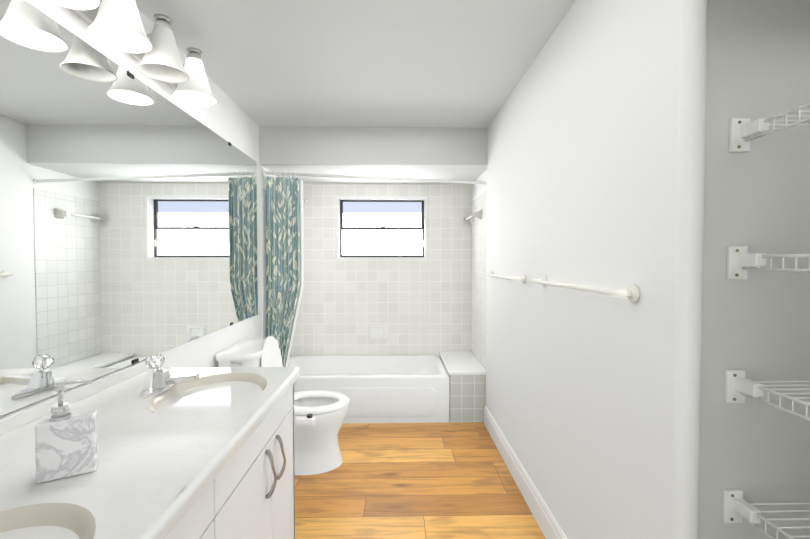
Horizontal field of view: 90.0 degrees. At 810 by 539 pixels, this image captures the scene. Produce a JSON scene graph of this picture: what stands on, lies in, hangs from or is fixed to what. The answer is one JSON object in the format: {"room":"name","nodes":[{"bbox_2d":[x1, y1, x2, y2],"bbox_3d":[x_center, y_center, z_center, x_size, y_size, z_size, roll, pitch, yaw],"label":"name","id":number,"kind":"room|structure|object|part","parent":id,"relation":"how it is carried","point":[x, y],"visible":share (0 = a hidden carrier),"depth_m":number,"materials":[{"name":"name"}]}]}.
{"room":"bathroom","nodes":[
{"label":"bathroom","id":0,"kind":"room"},
{"bbox_2d":[0,0,275,417],"bbox_3d":[-1.216,0.104,1.616,0.150,2.440,5.270,0,1,-1],"label":"wall","id":1,"kind":"structure","parent":0,"point":[227,118],"depth_m":2.40,"materials":[{"name":"white paint"}]},
{"bbox_2d":[0,0,257,415],"bbox_3d":[-1.130,-0.201,1.340,0.009,1.215,3.730,0,1,-1],"label":"mirror","id":2,"kind":"object","parent":1,"relation":"attached to","point":[128,217],"visible":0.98,"depth_m":1.51,"materials":[{"name":"clear glass"}]},
{"bbox_2d":[45,0,216,105],"bbox_3d":[-1.016,-0.909,1.526,0.247,0.223,0.990,0,1,-1],"label":"sconce","id":3,"kind":"object","parent":1,"relation":"attached to","point":[116,24],"visible":1,"depth_m":1.59,"materials":[{"name":"white glass"}]},
{"bbox_2d":[261,188,265,337],"bbox_3d":[-1.183,0.299,3.722,0.006,1.950,0.770,0,1,-1],"label":"wall tiles","id":4,"kind":"structure","parent":1,"relation":"attached to","point":[263,216],"depth_m":3.36,"materials":[{"name":"white tile"}]},
{"bbox_2d":[135,0,574,127],"bbox_3d":[0.133,-1.166,1.615,3.050,0.100,5.270,0,1,-1],"label":"ceiling","id":5,"kind":"structure","parent":0,"point":[396,63],"depth_m":2.12,"materials":[{"name":"white paint"}]},
{"bbox_2d":[259,126,486,183],"bbox_3d":[-0.248,-1.013,3.691,1.876,0.305,0.810,0,1,-1],"label":"soffit","id":6,"kind":"structure","parent":0,"point":[450,153],"depth_m":3.29,"materials":[{"name":"grey paint"}]},
{"bbox_2d":[290,183,471,355],"bbox_3d":[-0.214,0.042,4.232,1.966,2.440,0.220,0,1,-1],"label":"wall","id":7,"kind":"structure","parent":0,"point":[419,306],"depth_m":4.12,"materials":[{"name":"tile"}]},
{"bbox_2d":[370,325,386,338],"bbox_3d":[-0.269,0.638,4.112,0.164,0.140,0.044,0,1,-1],"label":"soap dish","id":8,"kind":"object","parent":7,"relation":"attached to","point":[378,331],"visible":1,"depth_m":4.12,"materials":[{"name":"white ceramic"}]},
{"bbox_2d":[336,196,426,258],"bbox_3d":[-0.236,-0.422,4.180,0.916,0.636,0.147,0,1,-1],"label":"window","id":9,"kind":"structure","parent":7,"relation":"in","point":[381,228],"depth_m":4.24,"materials":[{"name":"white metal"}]},
{"bbox_2d":[295,422,544,538],"bbox_3d":[0.133,1.373,1.675,3.050,0.100,5.270,0,1,-1],"label":"floor","id":10,"kind":"structure","parent":0,"point":[452,480],"depth_m":2.39,"materials":[{"name":"brown wood"}]},
{"bbox_2d":[160,374,300,538],"bbox_3d":[-0.776,0.928,0.660,0.681,0.838,2.301,0,1,-1],"label":"bathroom vanity","id":11,"kind":"object","parent":10,"relation":"on","point":[251,496],"depth_m":1.31,"materials":[{"name":"white wood"}]},
{"bbox_2d":[0,367,299,538],"bbox_3d":[-0.782,0.486,0.649,0.672,0.038,2.340,0,1,-1],"label":"countertop","id":12,"kind":"structure","parent":11,"relation":"on","point":[168,461],"depth_m":1.01,"materials":[{"name":"white stone"}]},
{"bbox_2d":[35,380,98,482],"bbox_3d":[-0.758,0.354,0.911,0.104,0.210,0.048,-1,2,-31],"label":"soap dispenser","id":13,"kind":"object","parent":12,"relation":"on","point":[66,442],"visible":1,"depth_m":0.89,"materials":[{"name":"stone"}]},
{"bbox_2d":[0,498,151,538],"bbox_3d":[-0.689,0.537,0.562,0.370,0.136,0.490,0,1,-1],"label":"sink","id":14,"kind":"object","parent":12,"relation":"in","point":[20,518],"depth_m":0.78,"materials":[{"name":"white ceramic"}]},
{"bbox_2d":[132,354,199,397],"bbox_3d":[-0.862,0.382,1.520,0.165,0.126,0.236,0,1,-1],"label":"faucet","id":15,"kind":"object","parent":12,"relation":"on","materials":[{"name":"silver metal"}]},
{"bbox_2d":[112,370,283,417],"bbox_3d":[-0.709,0.515,1.491,0.370,0.136,0.490,0,1,-1],"label":"sink","id":16,"kind":"object","parent":12,"relation":"in","point":[220,393],"depth_m":1.50,"materials":[{"name":"white ceramic"}]},
{"bbox_3d":[-0.470,0.718,1.421,0.035,0.172,0.037,0,1,-1],"label":"handle","id":17,"kind":"part","parent":11,"relation":"part of","materials":[{"name":"grey metal"}]},
{"bbox_3d":[-0.472,0.715,1.541,0.035,0.172,0.037,0,1,-1],"label":"handle","id":18,"kind":"part","parent":11,"relation":"part of","materials":[{"name":"grey metal"}]},
{"bbox_2d":[216,336,349,474],"bbox_3d":[-0.762,0.872,2.713,0.782,0.852,0.540,0,1,-1],"label":"toilet","id":19,"kind":"object","parent":10,"relation":"on","point":[319,417],"visible":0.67,"depth_m":2.59,"materials":[{"name":"white ceramic"}]},
{"bbox_2d":[288,355,449,422],"bbox_3d":[-0.406,1.079,3.751,1.545,0.390,0.775,0,1,-1],"label":"bathtub","id":20,"kind":"object","parent":10,"relation":"on","point":[395,389],"visible":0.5,"depth_m":3.38,"materials":[{"name":"white ceramic"}]},
{"bbox_2d":[439,351,485,422],"bbox_3d":[0.522,1.061,3.772,0.331,0.425,0.772,0,1,-1],"label":"bench","id":21,"kind":"object","parent":10,"relation":"on","point":[466,371],"visible":0.83,"depth_m":3.39,"materials":[{"name":"tile"}]},
{"bbox_2d":[472,0,679,538],"bbox_3d":[0.746,0.080,2.612,0.116,2.440,3.062,0,1,-1],"label":"wall","id":22,"kind":"structure","parent":0,"point":[582,144],"depth_m":1.54,"materials":[{"name":"white paint"}]},
{"bbox_2d":[263,170,486,185],"bbox_3d":[-0.239,-0.766,3.392,1.868,0.119,0.054,0,1,-1],"label":"curtain rod","id":23,"kind":"object","parent":22,"relation":"attached to","point":[382,178],"visible":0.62,"depth_m":3.38,"materials":[{"name":"white plastic"}]},
{"bbox_2d":[265,170,299,365],"bbox_3d":[-1.021,-0.001,3.389,0.280,1.646,0.049,0,1,-1],"label":"shower curtain","id":24,"kind":"object","parent":23,"relation":"hanging from","point":[282,249],"visible":0.92,"depth_m":3.39,"materials":[{"name":"fabric"}]},
{"bbox_2d":[283,180,303,366],"bbox_3d":[-1.012,0.035,3.440,0.304,1.610,0.034,0,1,-1],"label":"curtain liner","id":25,"kind":"object","parent":23,"relation":"hanging from","point":[301,237],"visible":0.08,"depth_m":3.44,"materials":[{"name":"white plastic"}]},
{"bbox_2d":[471,190,486,368],"bbox_3d":[0.686,0.083,3.777,0.006,1.520,0.730,0,1,-1],"label":"wall tiles","id":26,"kind":"structure","parent":22,"relation":"attached to","point":[478,289],"depth_m":3.76,"materials":[{"name":"white tile"}]},
{"bbox_2d":[464,209,481,223],"bbox_3d":[0.640,-0.499,3.847,0.082,0.086,0.506,0,1,-1],"label":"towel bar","id":27,"kind":"object","parent":26,"relation":"attached to","point":[478,214],"visible":1,"depth_m":3.62,"materials":[{"name":"silver metal"}]},
{"bbox_2d":[483,271,525,283],"bbox_3d":[0.645,0.045,2.730,0.078,0.055,0.835,0,1,-1],"label":"towel rail","id":28,"kind":"object","parent":22,"relation":"attached to","point":[491,274],"visible":0.98,"depth_m":2.43,"materials":[{"name":"white metal"}]},
{"bbox_2d":[484,405,566,538],"bbox_3d":[0.688,1.234,2.259,0.015,0.150,2.240,0,1,-1],"label":"baseboard","id":29,"kind":"structure","parent":22,"relation":"attached to","point":[548,524],"depth_m":2.30,"materials":[{"name":"white wood"}]},
{"bbox_2d":[531,275,639,301],"bbox_3d":[0.669,0.065,1.640,0.078,0.055,0.815,0,1,-1],"label":"towel rail","id":30,"kind":"object","parent":22,"relation":"attached to","point":[631,293],"visible":1,"depth_m":1.34,"materials":[{"name":"white metal"}]},
{"bbox_2d":[672,0,707,538],"bbox_3d":[0.753,0.117,1.081,0.065,2.440,0.065,0,1,-1],"label":"door frame","id":31,"kind":"structure","parent":22,"relation":"attached to","point":[689,244],"depth_m":1.05,"materials":[{"name":"white paint"}]},
{"bbox_2d":[698,0,809,538],"bbox_3d":[1.176,0.114,1.182,0.785,2.440,0.120,0,1,-1],"label":"wall","id":32,"kind":"structure","parent":0,"point":[755,325],"depth_m":1.11,"materials":[{"name":"white paint"}]},
{"bbox_2d":[722,489,809,538],"bbox_3d":[1.121,0.665,0.733,0.461,0.090,0.800,0,1,-1],"label":"closet shelf","id":33,"kind":"object","parent":32,"relation":"attached to","point":[737,507],"visible":1,"depth_m":1.09,"materials":[{"name":"white plastic"}]},
{"bbox_2d":[724,370,809,420],"bbox_3d":[1.121,0.331,0.725,0.461,0.090,0.800,0,1,-1],"label":"closet shelf","id":34,"kind":"object","parent":32,"relation":"attached to","point":[738,386],"visible":1,"depth_m":1.07,"materials":[{"name":"white plastic"}]},
{"bbox_2d":[726,246,809,278],"bbox_3d":[1.121,-0.009,0.717,0.461,0.090,0.800,0,1,-1],"label":"closet shelf","id":35,"kind":"object","parent":32,"relation":"attached to","point":[740,260],"visible":1,"depth_m":1.07,"materials":[{"name":"white metal"}]},
{"bbox_2d":[729,103,809,151],"bbox_3d":[1.121,-0.355,0.709,0.461,0.090,0.800,0,1,-1],"label":"closet shelf","id":36,"kind":"object","parent":32,"relation":"attached to","point":[743,132],"visible":1,"depth_m":1.06,"materials":[{"name":"white metal"}]}
]}

